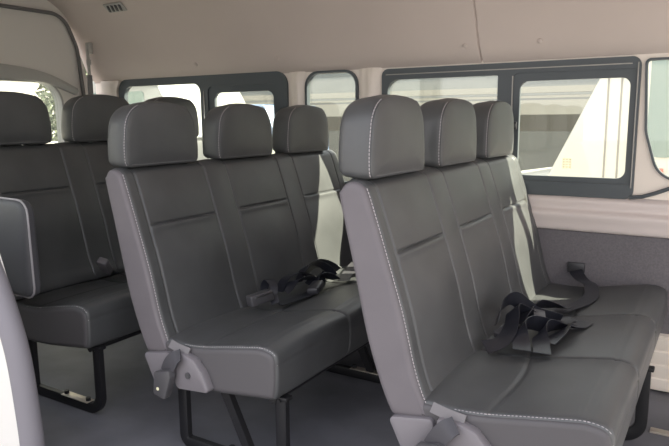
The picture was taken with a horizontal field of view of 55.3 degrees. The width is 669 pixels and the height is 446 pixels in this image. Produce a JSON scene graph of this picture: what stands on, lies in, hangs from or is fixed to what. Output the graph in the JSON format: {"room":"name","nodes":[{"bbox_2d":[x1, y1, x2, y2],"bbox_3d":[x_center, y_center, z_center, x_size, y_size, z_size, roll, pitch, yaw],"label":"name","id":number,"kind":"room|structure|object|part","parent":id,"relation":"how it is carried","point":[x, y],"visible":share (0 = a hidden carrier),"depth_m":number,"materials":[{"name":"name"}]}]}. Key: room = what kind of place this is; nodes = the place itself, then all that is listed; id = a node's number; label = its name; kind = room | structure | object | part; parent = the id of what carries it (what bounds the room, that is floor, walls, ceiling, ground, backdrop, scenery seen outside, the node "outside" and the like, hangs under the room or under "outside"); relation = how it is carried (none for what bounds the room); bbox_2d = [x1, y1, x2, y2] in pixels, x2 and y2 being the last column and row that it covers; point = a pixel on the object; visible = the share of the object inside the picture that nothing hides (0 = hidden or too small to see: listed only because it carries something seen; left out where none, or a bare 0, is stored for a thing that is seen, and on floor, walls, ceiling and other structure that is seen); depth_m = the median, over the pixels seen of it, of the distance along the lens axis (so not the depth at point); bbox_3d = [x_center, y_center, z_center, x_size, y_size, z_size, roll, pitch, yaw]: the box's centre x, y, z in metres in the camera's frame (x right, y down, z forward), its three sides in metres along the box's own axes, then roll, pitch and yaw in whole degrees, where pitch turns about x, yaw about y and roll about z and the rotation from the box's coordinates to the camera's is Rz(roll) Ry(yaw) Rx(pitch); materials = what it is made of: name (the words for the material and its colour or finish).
{"room":"vehicle interior","nodes":[
{"label":"vehicle interior","id":0,"kind":"room"},
{"bbox_2d":[0,255,19,445],"bbox_3d":[-1.502,-0.059,2.021,1.660,1.500,0.040,5,11,31],"label":"wall","id":1,"kind":"structure","parent":0,"point":[9,436],"depth_m":1.69,"materials":[{"name":"white paint"}]},
{"bbox_2d":[0,260,44,445],"bbox_3d":[-0.886,0.136,1.666,0.269,1.221,0.060,5,11,31],"label":"trim","id":2,"kind":"structure","parent":1,"relation":"attached to","point":[13,336],"depth_m":1.65,"materials":[{"name":"grey plastic"}]},
{"bbox_2d":[0,0,87,141],"bbox_3d":[-1.780,-0.302,3.081,0.050,1.640,1.540,5,11,31],"label":"door frame","id":3,"kind":"structure","parent":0,"point":[41,42],"depth_m":3.33,"materials":[{"name":"white plastic"}]},
{"bbox_2d":[0,78,66,142],"bbox_3d":[-1.771,-0.477,3.067,0.063,0.442,1.047,5,11,31],"label":"window","id":4,"kind":"structure","parent":3,"relation":"in","point":[59,103],"depth_m":3.47,"materials":[{"name":"grey"}]},
{"bbox_2d":[0,63,78,94],"bbox_3d":[-1.784,-0.685,2.938,0.052,0.153,1.365,5,11,31],"label":"trim","id":5,"kind":"structure","parent":3,"relation":"attached to","point":[6,71],"depth_m":3.28,"materials":[{"name":"grey plastic"}]},
{"bbox_2d":[0,3,85,94],"bbox_3d":[-1.765,-0.277,3.038,0.020,1.545,1.435,5,11,31],"label":"trim","id":6,"kind":"structure","parent":3,"relation":"attached to","point":[7,6],"depth_m":3.44,"materials":[{"name":"grey"}]},
{"bbox_2d":[37,333,668,445],"bbox_3d":[0.127,0.691,2.062,4.510,0.060,1.640,5,11,31],"label":"floor","id":7,"kind":"structure","parent":0,"point":[330,409],"depth_m":2.18,"materials":[{"name":"grey carpet"}]},
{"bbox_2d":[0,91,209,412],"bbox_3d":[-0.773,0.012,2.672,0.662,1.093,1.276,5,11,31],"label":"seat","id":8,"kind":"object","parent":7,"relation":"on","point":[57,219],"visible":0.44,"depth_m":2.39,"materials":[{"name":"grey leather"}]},
{"bbox_3d":[-1.180,0.069,2.205,0.452,0.332,0.050,5,11,31],"label":"armrest","id":9,"kind":"part","parent":8,"relation":"part of","materials":[{"name":"grey leather"}]},
{"bbox_2d":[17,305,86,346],"bbox_3d":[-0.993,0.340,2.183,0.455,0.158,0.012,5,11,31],"label":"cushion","id":10,"kind":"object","parent":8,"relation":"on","point":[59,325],"depth_m":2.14,"materials":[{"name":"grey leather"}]},
{"bbox_3d":[-0.893,0.605,2.219,0.140,0.003,0.032,5,11,31],"label":"foot plate","id":11,"kind":"part","parent":8,"relation":"part of","materials":[{"name":"silver metal"}]},
{"bbox_2d":[16,272,139,347],"bbox_3d":[-0.676,0.248,2.691,0.468,0.180,1.211,5,11,31],"label":"seat cushion","id":12,"kind":"object","parent":8,"relation":"on","point":[70,309],"depth_m":2.18,"materials":[{"name":"grey leather"}]},
{"bbox_3d":[-0.913,-0.081,2.778,0.239,0.551,1.211,5,11,31],"label":"backrest","id":13,"kind":"part","parent":8,"relation":"part of","materials":[{"name":"grey leather"}]},
{"bbox_2d":[97,257,125,274],"bbox_3d":[-0.857,0.166,2.575,0.069,0.094,0.224,6,12,36],"label":"stalk","id":14,"kind":"object","parent":8,"relation":"on","point":[104,264],"visible":0.8,"depth_m":2.50,"materials":[{"name":"grey plastic"}]},
{"bbox_2d":[105,101,380,445],"bbox_3d":[-0.125,0.096,2.285,0.656,1.041,1.274,5,11,31],"label":"seat","id":15,"kind":"object","parent":7,"relation":"on","point":[196,238],"visible":0.81,"depth_m":2.02,"materials":[{"name":"grey leather"}]},
{"bbox_3d":[-0.584,0.114,1.889,0.230,0.539,0.014,5,11,31],"label":"panel","id":16,"kind":"part","parent":15,"relation":"part of","materials":[{"name":"grey leather"}]},
{"bbox_2d":[166,341,275,397],"bbox_3d":[-0.348,0.398,1.792,0.455,0.158,0.012,5,11,31],"label":"panel","id":17,"kind":"object","parent":15,"relation":"on","point":[243,369],"depth_m":1.74,"materials":[{"name":"grey leather"}]},
{"bbox_3d":[-0.266,0.026,2.398,0.239,0.551,1.211,5,11,31],"label":"backrest","id":18,"kind":"part","parent":15,"relation":"part of","materials":[{"name":"grey leather"}]},
{"bbox_2d":[246,279,278,306],"bbox_3d":[-0.241,0.237,2.136,0.105,0.074,0.130,5,11,31],"label":"stalk","id":19,"kind":"object","parent":15,"relation":"on","point":[264,295],"visible":1,"depth_m":2.12,"materials":[{"name":"grey plastic"}]},
{"bbox_2d":[167,265,368,398],"bbox_3d":[-0.031,0.307,2.299,0.468,0.180,1.211,5,11,31],"label":"seat cushion","id":20,"kind":"object","parent":15,"relation":"on","point":[266,350],"depth_m":1.87,"materials":[{"name":"grey leather"}]},
{"bbox_2d":[276,259,340,305],"bbox_3d":[-0.090,0.197,2.329,0.163,0.084,0.459,5,11,31],"label":"belt","id":21,"kind":"object","parent":15,"relation":"on","point":[316,284],"visible":1,"depth_m":2.31,"materials":[{"name":"black fabric"}]},
{"bbox_2d":[338,261,354,280],"bbox_3d":[0.074,0.181,2.588,0.054,0.014,0.378,2,10,13],"label":"belt","id":22,"kind":"object","parent":15,"relation":"on","point":[346,275],"visible":0.65,"depth_m":2.50,"materials":[{"name":"grey"}]},
{"bbox_3d":[0.126,0.562,2.429,0.140,0.003,0.032,5,11,31],"label":"foot plate","id":23,"kind":"part","parent":15,"relation":"part of","materials":[{"name":"silver metal"}]},
{"bbox_2d":[338,94,667,445],"bbox_3d":[0.570,0.160,1.863,0.656,1.041,1.274,5,11,31],"label":"seat","id":24,"kind":"object","parent":7,"relation":"on","point":[437,248],"visible":0.93,"depth_m":1.57,"materials":[{"name":"grey leather"}]},
{"bbox_3d":[0.111,0.178,1.467,0.230,0.539,0.014,5,11,31],"label":"panel","id":25,"kind":"part","parent":24,"relation":"part of","materials":[{"name":"grey leather"}]},
{"bbox_3d":[0.429,0.090,1.976,0.239,0.551,1.211,5,11,31],"label":"backrest","id":26,"kind":"part","parent":24,"relation":"part of","materials":[{"name":"grey leather"}]},
{"bbox_2d":[423,404,610,445],"bbox_3d":[0.346,0.462,1.369,0.455,0.158,0.012,5,11,31],"label":"panel","id":27,"kind":"object","parent":24,"relation":"on","point":[496,427],"depth_m":1.33,"materials":[{"name":"grey leather"}]},
{"bbox_2d":[481,291,592,354],"bbox_3d":[0.600,0.260,1.830,0.196,0.122,0.485,8,12,41],"label":"belt","id":28,"kind":"object","parent":24,"relation":"on","point":[514,330],"visible":1,"depth_m":1.79,"materials":[{"name":"black fabric"}]},
{"bbox_3d":[0.600,0.270,1.869,0.034,0.037,0.055,2,10,12],"label":"latch plate","id":29,"kind":"part","parent":28,"relation":"part of","materials":[{"name":"grey plastic"}]},
{"bbox_2d":[424,283,667,445],"bbox_3d":[0.664,0.371,1.877,0.468,0.180,1.211,5,11,31],"label":"seat cushion","id":30,"kind":"object","parent":24,"relation":"on","point":[586,392],"depth_m":1.53,"materials":[{"name":"grey leather"}]},
{"bbox_2d":[551,262,598,314],"bbox_3d":[0.824,0.222,2.163,0.131,0.067,0.538,4,10,26],"label":"belt","id":31,"kind":"object","parent":24,"relation":"on","point":[577,270],"visible":0.91,"depth_m":2.21,"materials":[{"name":"black fabric"}]},
{"bbox_2d":[650,427,668,436],"bbox_3d":[1.447,0.696,1.752,1.050,0.008,0.030,5,11,31],"label":"trim","id":32,"kind":"structure","parent":7,"relation":"on","point":[653,430],"depth_m":2.00,"materials":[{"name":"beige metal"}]},
{"bbox_2d":[47,0,668,82],"bbox_3d":[0.115,-0.763,1.823,4.510,0.516,1.695,5,11,31],"label":"ceiling","id":33,"kind":"structure","parent":0,"point":[152,38],"depth_m":2.71,"materials":[{"name":"beige plastic"}]},
{"bbox_2d":[85,42,92,93],"bbox_3d":[-1.344,-0.712,3.534,0.030,0.555,0.041,5,11,31],"label":"belt","id":34,"kind":"object","parent":33,"relation":"attached to","point":[88,46],"visible":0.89,"depth_m":3.50,"materials":[{"name":"grey"}]},
{"bbox_3d":[-1.348,-0.881,3.502,0.015,0.140,0.019,5,11,31],"label":"rod","id":35,"kind":"part","parent":34,"relation":"part of","materials":[{"name":"grey metal"}]},
{"bbox_2d":[103,2,126,12],"bbox_3d":[-1.104,-1.085,3.216,0.130,0.039,0.046,5,11,31],"label":"ceiling vent","id":36,"kind":"object","parent":33,"relation":"in","point":[117,6],"visible":1,"depth_m":3.20,"materials":[{"name":"grey plastic"}]},
{"bbox_2d":[95,53,668,199],"bbox_3d":[0.544,-0.044,2.637,4.510,1.235,0.012,5,11,31],"label":"wall","id":37,"kind":"structure","parent":0,"point":[647,179],"depth_m":2.25,"materials":[{"name":"beige plastic"}]},
{"bbox_2d":[101,80,120,96],"bbox_3d":[-1.264,-0.506,3.666,0.153,0.605,0.024,5,11,31],"label":"trim","id":38,"kind":"structure","parent":37,"relation":"attached to","point":[111,88],"depth_m":3.61,"materials":[{"name":"beige plastic"}]},
{"bbox_2d":[119,71,288,152],"bbox_3d":[-0.711,-0.502,3.333,1.164,0.519,0.030,5,11,31],"label":"window","id":39,"kind":"structure","parent":37,"relation":"in","point":[276,82],"depth_m":3.19,"materials":[{"name":"black plastic"}]},
{"bbox_3d":[-0.447,-0.469,3.178,0.455,0.435,0.018,5,11,31],"label":"slider frame","id":40,"kind":"part","parent":39,"relation":"part of","materials":[{"name":"grey rubber"}]},
{"bbox_2d":[289,71,305,105],"bbox_3d":[-0.176,-0.449,2.998,0.104,0.510,0.028,5,11,31],"label":"trim","id":41,"kind":"structure","parent":37,"relation":"attached to","point":[297,80],"depth_m":2.96,"materials":[{"name":"beige plastic"}]},
{"bbox_2d":[305,70,358,183],"bbox_3d":[-0.009,-0.433,2.909,0.280,0.509,0.026,5,11,31],"label":"window","id":42,"kind":"structure","parent":37,"relation":"in","point":[310,77],"depth_m":2.88,"materials":[{"name":"grey rubber"}]},
{"bbox_2d":[359,67,381,98],"bbox_3d":[0.153,-0.419,2.798,0.123,0.510,0.028,5,11,31],"label":"trim","id":43,"kind":"structure","parent":37,"relation":"attached to","point":[370,78],"depth_m":2.75,"materials":[{"name":"beige plastic"}]},
{"bbox_2d":[345,184,668,238],"bbox_3d":[0.538,-0.068,2.605,4.490,0.137,0.049,5,11,31],"label":"trim","id":44,"kind":"structure","parent":37,"relation":"attached to","point":[633,217],"depth_m":2.33,"materials":[{"name":"beige plastic"}]},
{"bbox_2d":[382,56,641,198],"bbox_3d":[0.638,-0.371,2.511,1.009,0.500,0.036,5,11,31],"label":"window","id":45,"kind":"structure","parent":37,"relation":"in","point":[511,76],"depth_m":2.38,"materials":[{"name":"grey rubber"}]},
{"bbox_3d":[0.878,-0.356,2.372,0.444,0.418,0.018,5,11,31],"label":"slider frame","id":46,"kind":"part","parent":45,"relation":"part of","materials":[{"name":"grey rubber"}]},
{"bbox_2d":[537,228,668,333],"bbox_3d":[0.540,0.276,2.679,4.450,0.570,0.022,5,11,31],"label":"side wall panel","id":47,"kind":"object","parent":37,"relation":"attached to","point":[609,259],"depth_m":2.35,"materials":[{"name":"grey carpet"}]},
{"bbox_2d":[629,187,668,198],"bbox_3d":[1.180,-0.106,2.208,0.293,0.067,0.014,5,11,31],"label":"trim","id":48,"kind":"structure","parent":37,"relation":"attached to","point":[667,188],"depth_m":2.25,"materials":[{"name":"grey rubber"}]},
{"bbox_2d":[645,57,668,179],"bbox_3d":[1.192,-0.351,2.176,0.263,0.422,0.024,5,11,31],"label":"window","id":49,"kind":"structure","parent":37,"relation":"in","point":[658,170],"depth_m":2.22,"materials":[{"name":"grey rubber"}]},
{"bbox_2d":[650,333,668,391],"bbox_3d":[1.681,0.551,1.980,1.500,0.215,0.034,5,11,31],"label":"trim","id":50,"kind":"structure","parent":37,"relation":"attached to","point":[660,358],"depth_m":2.28,"materials":[{"name":"beige plastic"}]},
{"label":"outside","id":51,"kind":"structure","parent":0,"visible":0},
{"bbox_3d":[10.482,-1.227,17.068,120.000,0.100,120.000,5,11,31],"label":"ground","id":52,"kind":"structure","parent":51,"visible":0},
{"bbox_2d":[0,81,54,136],"bbox_3d":[-9.507,-1.551,9.232,0.300,3.400,12.000,5,11,31],"label":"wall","id":53,"kind":"structure","parent":52,"relation":"on","point":[30,88],"depth_m":13.52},
{"bbox_2d":[35,59,87,140],"bbox_3d":[-5.199,-1.915,12.992,1.470,2.861,1.584,5,11,31],"label":"tree","id":54,"kind":"object","parent":52,"relation":"on","point":[49,102],"visible":0.06,"depth_m":12.46,"materials":[{"name":"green plant"}]},
{"bbox_2d":[93,81,274,153],"bbox_3d":[-2.363,-1.040,9.669,3.000,2.150,1.732,5,11,31],"label":"van","id":55,"kind":"object","parent":52,"relation":"on","point":[191,92],"visible":0.09,"depth_m":8.86,"materials":[{"name":"grey paint"}]},
{"bbox_2d":[251,104,328,149],"bbox_3d":[-1.791,-1.261,11.834,3.000,1.873,1.632,5,11,31],"label":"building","id":56,"kind":"structure","parent":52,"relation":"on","point":[269,109],"depth_m":10.44,"materials":[{"name":"white paint"}]},
{"bbox_2d":[53,73,598,180],"bbox_3d":[0.220,-3.581,15.278,46.000,5.300,1.080,5,11,31],"label":"building","id":57,"kind":"structure","parent":52,"relation":"on","point":[550,110],"depth_m":12.89,"materials":[{"name":"beige"}]},
{"bbox_2d":[521,60,668,177],"bbox_3d":[3.435,-0.340,4.270,5.420,2.420,1.732,5,11,31],"label":"building","id":58,"kind":"structure","parent":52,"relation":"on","point":[596,145],"depth_m":4.23,"materials":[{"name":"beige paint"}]}
]}

